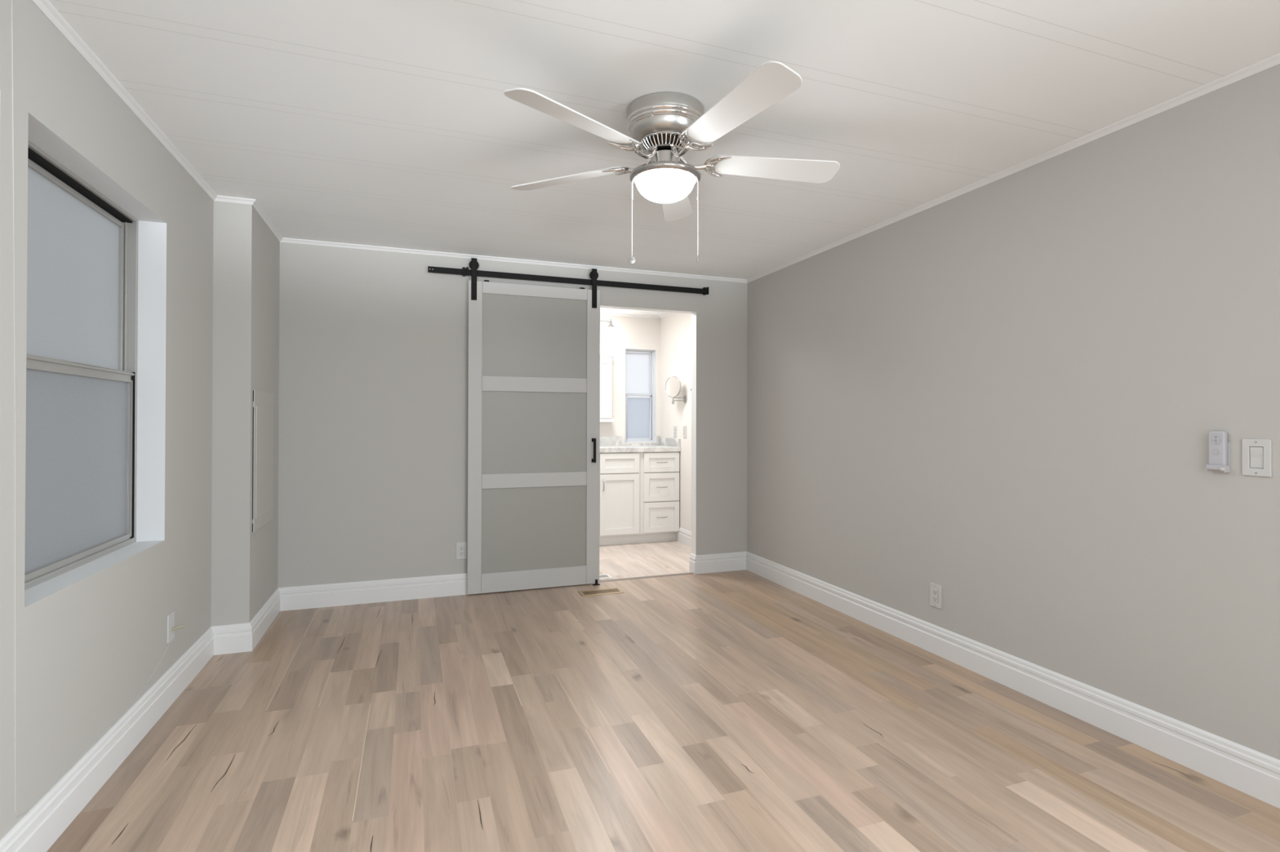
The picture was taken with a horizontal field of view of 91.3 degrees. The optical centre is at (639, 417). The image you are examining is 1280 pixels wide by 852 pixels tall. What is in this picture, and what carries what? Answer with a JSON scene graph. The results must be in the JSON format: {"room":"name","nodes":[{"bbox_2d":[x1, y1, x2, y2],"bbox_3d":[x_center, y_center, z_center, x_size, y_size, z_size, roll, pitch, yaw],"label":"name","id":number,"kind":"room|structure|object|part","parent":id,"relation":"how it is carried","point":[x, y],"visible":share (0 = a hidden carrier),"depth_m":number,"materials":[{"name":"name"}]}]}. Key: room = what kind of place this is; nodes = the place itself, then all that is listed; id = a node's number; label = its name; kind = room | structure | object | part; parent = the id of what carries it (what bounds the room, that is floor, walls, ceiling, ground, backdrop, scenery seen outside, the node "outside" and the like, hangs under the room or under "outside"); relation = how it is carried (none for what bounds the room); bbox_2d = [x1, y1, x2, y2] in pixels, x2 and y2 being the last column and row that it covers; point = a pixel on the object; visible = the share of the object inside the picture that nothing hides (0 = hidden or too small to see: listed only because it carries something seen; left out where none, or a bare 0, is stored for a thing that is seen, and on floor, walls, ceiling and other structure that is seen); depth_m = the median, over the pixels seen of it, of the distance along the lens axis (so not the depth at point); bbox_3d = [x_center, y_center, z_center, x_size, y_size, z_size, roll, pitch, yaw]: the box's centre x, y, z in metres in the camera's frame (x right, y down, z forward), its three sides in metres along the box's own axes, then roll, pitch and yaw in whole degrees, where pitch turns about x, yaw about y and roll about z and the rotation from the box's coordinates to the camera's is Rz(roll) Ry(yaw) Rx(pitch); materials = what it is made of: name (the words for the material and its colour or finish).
{"room":"empty bedroom","nodes":[
{"label":"empty bedroom","id":0,"kind":"room"},
{"bbox_2d":[0,0,213,840],"bbox_3d":[-1.315,0.035,0.618,0.170,2.365,5.257,0,0,-20],"label":"wall","id":1,"kind":"structure","parent":0,"point":[90,637],"depth_m":2.05,"materials":[{"name":"paint"}]},
{"bbox_2d":[24,140,137,590],"bbox_3d":[-1.872,-0.149,2.030,0.071,1.284,0.968,0,0,-20],"label":"window","id":2,"kind":"structure","parent":1,"relation":"in","point":[81,451],"depth_m":2.12,"materials":[{"name":"aluminium"},{"name":"frosted glass"}]},
{"bbox_3d":[-1.886,-0.465,2.026,0.004,0.575,0.902,0,0,-20],"label":"pane","id":3,"kind":"part","parent":2,"relation":"part of","materials":[{"name":"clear glass"}]},
{"bbox_3d":[-1.885,-0.465,2.026,0.022,0.606,0.922,0,0,-20],"label":"sash","id":4,"kind":"part","parent":2,"relation":"part of","materials":[{"name":"silver metal"}]},
{"bbox_3d":[-1.859,0.156,2.033,0.004,0.600,0.894,0,0,-20],"label":"pane","id":5,"kind":"part","parent":2,"relation":"part of","materials":[{"name":"clear glass"}]},
{"bbox_3d":[-1.855,0.149,2.034,0.030,0.661,0.922,0,0,-20],"label":"sash","id":6,"kind":"part","parent":2,"relation":"part of","materials":[{"name":"silver metal"}]},
{"bbox_2d":[11,0,170,817],"bbox_3d":[-1.752,-0.030,2.076,0.003,2.118,1.129,0,0,-20],"label":"trim","id":7,"kind":"structure","parent":1,"relation":"attached to","point":[15,811],"depth_m":1.57,"materials":[{"name":"paint"}]},
{"bbox_2d":[0,626,213,851],"bbox_3d":[-1.230,1.096,0.643,0.016,0.140,5.257,0,0,-20],"label":"baseboard","id":8,"kind":"structure","parent":1,"relation":"attached to","point":[44,824],"depth_m":1.99,"materials":[{"name":"white paint"}]},
{"bbox_2d":[31,0,217,200],"bbox_3d":[-1.223,-1.105,0.656,0.022,0.024,5.257,0,0,-20],"label":"crown molding","id":9,"kind":"structure","parent":1,"relation":"attached to","point":[45,6],"depth_m":2.06,"materials":[{"name":"white paint"}]},
{"bbox_2d":[166,611,184,644],"bbox_3d":[-1.918,0.865,2.593,0.048,0.115,0.071,0,0,-20],"label":"cable plate","id":10,"kind":"object","parent":1,"relation":"attached to","point":[171,628],"visible":1,"depth_m":2.58,"materials":[{"name":"grey plastic"}]},
{"bbox_3d":[-1.938,0.865,2.586,0.006,0.115,0.071,0,0,-20],"label":"plate","id":11,"kind":"part","parent":10,"relation":"part of","materials":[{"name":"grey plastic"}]},
{"bbox_2d":[210,200,251,626],"bbox_3d":[-2.146,0.047,3.155,0.336,2.365,0.080,0,0,-20],"label":"wall","id":12,"kind":"structure","parent":0,"point":[232,225],"depth_m":3.15,"materials":[{"name":"paint"}]},
{"bbox_2d":[211,622,252,655],"bbox_3d":[-2.044,1.107,3.135,0.182,0.140,0.016,0,0,-20],"label":"baseboard","id":13,"kind":"structure","parent":12,"relation":"attached to","point":[229,638],"depth_m":3.13,"materials":[{"name":"white paint"}]},
{"bbox_2d":[214,195,255,204],"bbox_3d":[-2.036,-1.094,3.146,0.187,0.024,0.022,0,0,-20],"label":"crown molding","id":14,"kind":"structure","parent":12,"relation":"attached to","point":[219,198],"depth_m":3.15,"materials":[{"name":"white paint"}]},
{"bbox_2d":[248,204,279,622],"bbox_3d":[-2.142,0.049,3.489,0.100,2.365,0.705,0,0,-20],"label":"wall","id":15,"kind":"structure","parent":0,"point":[265,246],"depth_m":3.48,"materials":[{"name":"paint"}]},
{"bbox_2d":[252,390,273,533],"bbox_3d":[-2.064,0.226,3.438,0.012,0.737,0.468,0,0,-20],"label":"breaker panel","id":16,"kind":"object","parent":15,"relation":"attached to","point":[263,402],"visible":1,"depth_m":3.38,"materials":[{"name":"grey metal"}]},
{"bbox_3d":[-2.060,0.234,3.435,0.004,0.590,0.395,0,0,-20],"label":"panel door","id":17,"kind":"part","parent":16,"relation":"part of","materials":[{"name":"grey metal"}]},
{"bbox_2d":[249,587,279,650],"bbox_3d":[-2.086,1.109,3.495,0.016,0.140,0.721,0,0,-20],"label":"baseboard","id":18,"kind":"structure","parent":15,"relation":"attached to","point":[263,620],"depth_m":3.44,"materials":[{"name":"white paint"}]},
{"bbox_2d":[252,200,283,242],"bbox_3d":[-2.078,-1.092,3.506,0.022,0.024,0.726,0,0,-20],"label":"crown molding","id":19,"kind":"structure","parent":15,"relation":"attached to","point":[255,205],"depth_m":3.46,"materials":[{"name":"white paint"}]},
{"bbox_2d":[277,242,746,587],"bbox_3d":[-0.746,0.057,4.414,3.355,2.365,0.085,0,0,-20],"label":"wall","id":20,"kind":"structure","parent":0,"point":[373,411],"depth_m":4.07,"materials":[{"name":"paint"}]},
{"bbox_2d":[278,573,467,611],"bbox_3d":[-1.295,1.115,4.156,1.956,0.140,0.016,0,0,-20],"label":"baseboard","id":21,"kind":"structure","parent":20,"relation":"attached to","point":[318,596],"depth_m":4.00,"materials":[{"name":"white paint"}]},
{"bbox_2d":[456,542,466,559],"bbox_3d":[-1.196,0.891,4.197,0.071,0.115,0.009,0,0,-20],"label":"wall outlet","id":22,"kind":"object","parent":20,"relation":"attached to","point":[461,547],"visible":1,"depth_m":4.20,"materials":[{"name":"grey plastic"}]},
{"bbox_2d":[458,546,464,555],"bbox_3d":[-1.195,0.891,4.195,0.034,0.067,0.003,0,0,-20],"label":"socket","id":23,"kind":"object","parent":22,"relation":"attached to","point":[461,548],"depth_m":4.19,"materials":[{"name":"grey plastic"}]},
{"bbox_2d":[280,237,746,283],"bbox_3d":[-0.678,-1.083,4.387,3.255,0.024,0.022,0,0,-20],"label":"crown molding","id":24,"kind":"structure","parent":20,"relation":"attached to","point":[284,239],"depth_m":4.28,"materials":[{"name":"white paint"}]},
{"bbox_2d":[427,257,708,595],"bbox_3d":[-0.435,0.058,4.431,2.028,2.246,0.096,0,0,-20],"label":"barn door","id":25,"kind":"structure","parent":20,"relation":"in","point":[533,498],"depth_m":4.33,"materials":[{"name":"grey paint"}]},
{"bbox_3d":[-0.727,0.764,4.338,0.735,0.578,0.013,0,0,-20],"label":"glass panel","id":26,"kind":"part","parent":25,"relation":"part of","materials":[{"name":"grey glass"}]},
{"bbox_3d":[-0.725,0.101,4.341,0.735,0.568,0.013,0,0,-20],"label":"glass panel","id":27,"kind":"part","parent":25,"relation":"part of","materials":[{"name":"grey glass"}]},
{"bbox_3d":[-0.724,-0.559,4.345,0.735,0.565,0.013,0,0,-20],"label":"glass panel","id":28,"kind":"part","parent":25,"relation":"part of","materials":[{"name":"grey glass"}]},
{"bbox_3d":[-0.438,-0.971,4.453,2.028,0.059,0.060,0,0,-20],"label":"door rail","id":29,"kind":"part","parent":25,"relation":"part of","materials":[{"name":"black metal"}]},
{"bbox_3d":[-0.325,0.232,4.443,0.025,0.171,0.046,0,0,-20],"label":"handle","id":30,"kind":"part","parent":25,"relation":"part of","materials":[{"name":"black metal"}]},
{"bbox_2d":[599,572,693,582],"bbox_3d":[0.017,1.199,4.663,0.857,0.028,0.056,0,0,-20],"label":"trim","id":31,"kind":"structure","parent":20,"relation":"attached to","point":[690,573],"depth_m":4.65,"materials":[{"name":"beige wood"}]},
{"bbox_2d":[688,553,695,573],"bbox_3d":[0.408,1.123,4.818,0.016,0.140,0.102,0,0,-20],"label":"baseboard","id":32,"kind":"structure","parent":20,"relation":"in","point":[692,557],"depth_m":4.82,"materials":[{"name":"white paint"}]},
{"bbox_2d":[694,551,746,574],"bbox_3d":[0.631,1.123,4.854,0.459,0.140,0.016,0,0,-20],"label":"baseboard","id":33,"kind":"structure","parent":20,"relation":"attached to","point":[728,562],"depth_m":4.84,"materials":[{"name":"white paint"}]},
{"bbox_2d":[600,315,661,443],"bbox_3d":[-0.617,0.069,6.445,1.729,2.365,0.140,0,0,-20],"label":"wall","id":34,"kind":"structure","parent":0,"point":[633,333],"depth_m":6.54,"materials":[{"name":"white paint"}]},
{"bbox_2d":[600,353,614,422],"bbox_3d":[-0.536,-0.301,6.332,0.550,0.690,0.129,0,0,-20],"label":"medicine cabinet","id":35,"kind":"object","parent":34,"relation":"attached to","point":[606,360],"visible":0.29,"depth_m":6.34,"materials":[{"name":"white paint"}]},
{"bbox_2d":[600,418,614,422],"bbox_3d":[-0.538,0.026,6.332,0.550,0.035,0.124,0,0,-20],"label":"shelf","id":36,"kind":"object","parent":35,"relation":"attached to","point":[601,420],"depth_m":6.34,"materials":[{"name":"white paint"}]},
{"bbox_3d":[-0.536,-0.624,6.333,0.550,0.045,0.129,0,0,-20],"label":"cornice","id":37,"kind":"part","parent":35,"relation":"part of","materials":[{"name":"white paint"}]},
{"bbox_2d":[600,319,617,341],"bbox_3d":[-0.524,-0.904,6.304,0.593,0.235,0.196,0,0,-20],"label":"vanity light","id":38,"kind":"object","parent":34,"relation":"attached to","point":[611,333],"visible":0.23,"depth_m":6.31,"materials":[{"name":"white glass"}]},
{"bbox_3d":[-0.297,-0.853,6.352,0.133,0.134,0.133,0,0,-20],"label":"lamp shade","id":39,"kind":"part","parent":38,"relation":"part of","materials":[{"name":"white"}]},
{"bbox_2d":[600,312,660,318],"bbox_3d":[-0.586,-1.072,6.375,1.729,0.024,0.022,0,0,-20],"label":"crown molding","id":40,"kind":"structure","parent":34,"relation":"attached to","point":[601,313],"depth_m":6.55,"materials":[{"name":"white paint"}]},
{"bbox_2d":[625,349,653,442],"bbox_3d":[-0.024,-0.232,6.689,0.342,0.979,0.071,0,0,-20],"label":"window","id":41,"kind":"structure","parent":34,"relation":"in","point":[639,366],"depth_m":6.69,"materials":[{"name":"white glass"}]},
{"bbox_3d":[-0.029,-0.465,6.705,0.276,0.434,0.004,0,0,-20],"label":"pane","id":42,"kind":"part","parent":41,"relation":"part of","materials":[{"name":"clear glass"}]},
{"bbox_3d":[-0.029,-0.465,6.703,0.296,0.465,0.020,0,0,-20],"label":"sash","id":43,"kind":"part","parent":41,"relation":"part of","materials":[{"name":"silver metal"}]},
{"bbox_3d":[-0.019,-0.004,6.669,0.296,0.497,0.030,0,0,-20],"label":"sash","id":44,"kind":"part","parent":41,"relation":"part of","materials":[{"name":"white glass"}]},
{"bbox_3d":[-0.020,0.003,6.674,0.268,0.436,0.004,0,0,-20],"label":"pane","id":45,"kind":"part","parent":41,"relation":"part of","materials":[{"name":"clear glass"}]},
{"bbox_2d":[600,435,680,447],"bbox_3d":[-0.279,0.238,6.207,1.253,0.096,0.533,0,0,-20],"label":"backsplash","id":46,"kind":"structure","parent":34,"relation":"attached to","point":[604,441],"depth_m":6.47,"materials":[{"name":"grey stone"}]},
{"bbox_2d":[46,540,1279,851],"bbox_3d":[-0.063,1.204,2.418,3.461,0.052,7.840,0,0,-20],"label":"floor","id":47,"kind":"structure","parent":0,"point":[735,711],"depth_m":2.24,"materials":[{"name":"brown wood"}]},
{"bbox_2d":[592,579,599,586],"bbox_3d":[-0.311,1.171,4.452,0.052,0.036,0.025,0,0,-20],"label":"floor guide","id":48,"kind":"object","parent":47,"relation":"on","point":[596,580],"visible":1,"depth_m":4.46,"materials":[{"name":"black metal"}]},
{"bbox_2d":[577,587,623,596],"bbox_3d":[-0.265,1.186,4.263,0.292,0.004,0.136,0,0,-20],"label":"floor vent","id":49,"kind":"object","parent":47,"relation":"in","point":[612,590],"visible":1,"depth_m":4.25,"materials":[{"name":"beige metal"}]},
{"bbox_2d":[599,573,612,579],"bbox_3d":[-0.350,1.211,4.749,0.267,0.004,0.130,0,0,-20],"label":"floor vent","id":50,"kind":"object","parent":47,"relation":"in","point":[604,575],"visible":0.35,"depth_m":4.77,"materials":[{"name":"white metal"}]},
{"bbox_2d":[599,451,679,546],"bbox_3d":[-0.273,0.776,6.193,1.240,0.888,0.558,0,0,-20],"label":"bathroom vanity","id":51,"kind":"object","parent":47,"relation":"on","point":[639,491],"visible":0.66,"depth_m":6.05,"materials":[{"name":"white paint"}]},
{"bbox_3d":[-0.194,0.824,5.968,0.395,0.575,0.019,0,0,-20],"label":"cabinet door","id":52,"kind":"part","parent":51,"relation":"part of","materials":[{"name":"white paint"}]},
{"bbox_2d":[600,435,680,453],"bbox_3d":[-0.279,0.261,6.205,1.253,0.142,0.537,0,0,-20],"label":"countertop","id":53,"kind":"structure","parent":51,"relation":"on","point":[607,444],"depth_m":6.24,"materials":[{"name":"grey stone"}]},
{"bbox_3d":[0.210,0.968,6.113,0.370,0.291,0.019,0,0,-20],"label":"drawer","id":54,"kind":"part","parent":51,"relation":"part of","materials":[{"name":"white paint"}]},
{"bbox_3d":[0.211,0.676,6.115,0.370,0.275,0.019,0,0,-20],"label":"drawer","id":55,"kind":"part","parent":51,"relation":"part of","materials":[{"name":"white paint"}]},
{"bbox_3d":[0.212,0.435,6.116,0.370,0.189,0.019,0,0,-20],"label":"drawer","id":56,"kind":"part","parent":51,"relation":"part of","materials":[{"name":"white paint"}]},
{"bbox_2d":[48,0,1279,315],"bbox_3d":[-0.057,-1.135,2.431,3.621,0.060,8.000,0,0,-20],"label":"ceiling","id":57,"kind":"structure","parent":0,"point":[387,123],"depth_m":2.16,"materials":[{"name":"paint"}]},
{"bbox_2d":[503,60,839,263],"bbox_3d":[0.123,-0.831,2.241,1.265,0.548,1.260,0,0,-20],"label":"ceiling fan","id":58,"kind":"object","parent":57,"relation":"hanging from","point":[664,126],"visible":1,"depth_m":2.16,"materials":[{"name":"white wood"}]},
{"bbox_3d":[-0.281,-0.931,2.441,0.497,0.037,0.129,0,0,26],"label":"blade","id":59,"kind":"part","parent":58,"relation":"part of","materials":[{"name":"white wood"}]},
{"bbox_3d":[-0.195,-0.933,1.962,0.129,0.037,0.497,0,0,44],"label":"blade","id":60,"kind":"part","parent":58,"relation":"part of","materials":[{"name":"white wood"}]},
{"bbox_3d":[-0.028,-0.723,2.259,0.008,0.291,0.008,0,0,-20],"label":"pull chain","id":61,"kind":"part","parent":58,"relation":"part of","materials":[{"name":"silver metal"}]},
{"bbox_3d":[0.091,-0.822,2.260,0.212,0.074,0.212,0,0,-20],"label":"lamp shade","id":62,"kind":"part","parent":58,"relation":"part of","materials":[{"name":"white glass"}]},
{"bbox_3d":[0.148,-0.929,2.670,0.129,0.037,0.497,0,0,8],"label":"blade","id":63,"kind":"part","parent":58,"relation":"part of","materials":[{"name":"white wood"}]},
{"bbox_3d":[0.286,-0.933,1.896,0.129,0.037,0.497,0,0,-28],"label":"blade","id":64,"kind":"part","parent":58,"relation":"part of","materials":[{"name":"white wood"}]},
{"bbox_3d":[0.498,-0.930,2.333,0.497,0.037,0.129,0,0,-10],"label":"blade","id":65,"kind":"part","parent":58,"relation":"part of","materials":[{"name":"white wood"}]},
{"bbox_2d":[660,63,1279,759],"bbox_3d":[1.595,0.055,3.023,0.100,2.365,7.800,0,0,-20],"label":"wall","id":66,"kind":"structure","parent":0,"point":[1006,395],"depth_m":2.54,"materials":[{"name":"paint"}]},
{"bbox_2d":[659,312,675,319],"bbox_3d":[0.511,-1.073,5.852,0.022,0.024,1.753,0,0,-20],"label":"crown molding","id":67,"kind":"structure","parent":66,"relation":"attached to","point":[667,313],"depth_m":6.51,"materials":[{"name":"white paint"}]},
{"bbox_2d":[673,426,676,437],"bbox_3d":[0.352,0.138,6.295,0.009,0.115,0.071,0,0,-20],"label":"wall outlet","id":68,"kind":"object","parent":66,"relation":"attached to","point":[674,427],"visible":1,"depth_m":6.29,"materials":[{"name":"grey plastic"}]},
{"bbox_2d":[665,376,687,404],"bbox_3d":[0.357,-0.268,6.090,0.122,0.274,0.212,0,0,-42],"label":"makeup mirror","id":69,"kind":"object","parent":66,"relation":"attached to","point":[673,385],"visible":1,"depth_m":6.05,"materials":[{"name":"silver glass"}]},
{"bbox_3d":[0.371,-0.169,6.058,0.125,0.076,0.022,0,0,-2],"label":"swing arm","id":70,"kind":"part","parent":69,"relation":"part of","materials":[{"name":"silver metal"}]},
{"bbox_3d":[0.435,-0.180,6.066,0.011,0.076,0.076,0,0,-20],"label":"wall plate","id":71,"kind":"part","parent":69,"relation":"part of","materials":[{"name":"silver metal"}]},
{"bbox_2d":[675,527,691,547],"bbox_3d":[0.585,1.149,5.629,0.016,0.140,1.303,0,0,-20],"label":"baseboard","id":72,"kind":"structure","parent":66,"relation":"attached to","point":[683,536],"depth_m":6.04,"materials":[{"name":"white paint"}]},
{"bbox_2d":[683,426,686,438],"bbox_3d":[0.434,0.136,6.070,0.008,0.115,0.071,0,0,-20],"label":"light switch","id":73,"kind":"object","parent":66,"relation":"attached to","point":[684,427],"visible":1,"depth_m":6.06,"materials":[{"name":"grey plastic"}]},
{"bbox_2d":[929,582,941,608],"bbox_3d":[1.487,0.896,3.152,0.009,0.115,0.071,0,0,-20],"label":"wall outlet","id":74,"kind":"object","parent":66,"relation":"attached to","point":[935,589],"visible":1,"depth_m":3.15,"materials":[{"name":"grey plastic"}]},
{"bbox_2d":[932,588,937,603],"bbox_3d":[1.485,0.896,3.151,0.003,0.067,0.034,0,0,-20],"label":"socket","id":75,"kind":"object","parent":74,"relation":"attached to","point":[935,591],"depth_m":3.15,"materials":[{"name":"grey plastic"}]},
{"bbox_2d":[746,551,1279,808],"bbox_3d":[1.851,1.111,2.134,0.016,0.140,5.962,0,0,-20],"label":"baseboard","id":76,"kind":"structure","parent":66,"relation":"attached to","point":[1253,773],"depth_m":2.50,"materials":[{"name":"white paint"}]},
{"bbox_2d":[746,53,1279,283],"bbox_3d":[1.854,-1.090,2.145,0.022,0.024,5.962,0,0,-20],"label":"crown molding","id":77,"kind":"structure","parent":66,"relation":"attached to","point":[1272,61],"depth_m":2.51,"materials":[{"name":"white paint"}]},
{"bbox_2d":[1205,442,1230,472],"bbox_3d":[1.880,0.128,2.039,0.034,0.097,0.053,0,0,-20],"label":"remote holder","id":78,"kind":"object","parent":66,"relation":"attached to","point":[1225,468],"visible":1,"depth_m":2.02,"materials":[{"name":"grey plastic"}]},
{"bbox_2d":[1208,431,1227,465],"bbox_3d":[1.882,0.107,2.040,0.020,0.126,0.045,0,0,-20],"label":"remote control","id":79,"kind":"object","parent":78,"relation":"in","point":[1217,440],"visible":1,"depth_m":2.03,"materials":[{"name":"grey plastic"}]},
{"bbox_2d":[1241,439,1271,476],"bbox_3d":[1.925,0.124,1.954,0.008,0.115,0.071,0,0,-20],"label":"light switch","id":80,"kind":"object","parent":66,"relation":"attached to","point":[1260,457],"visible":1,"depth_m":1.95,"materials":[{"name":"grey plastic"}]}
]}

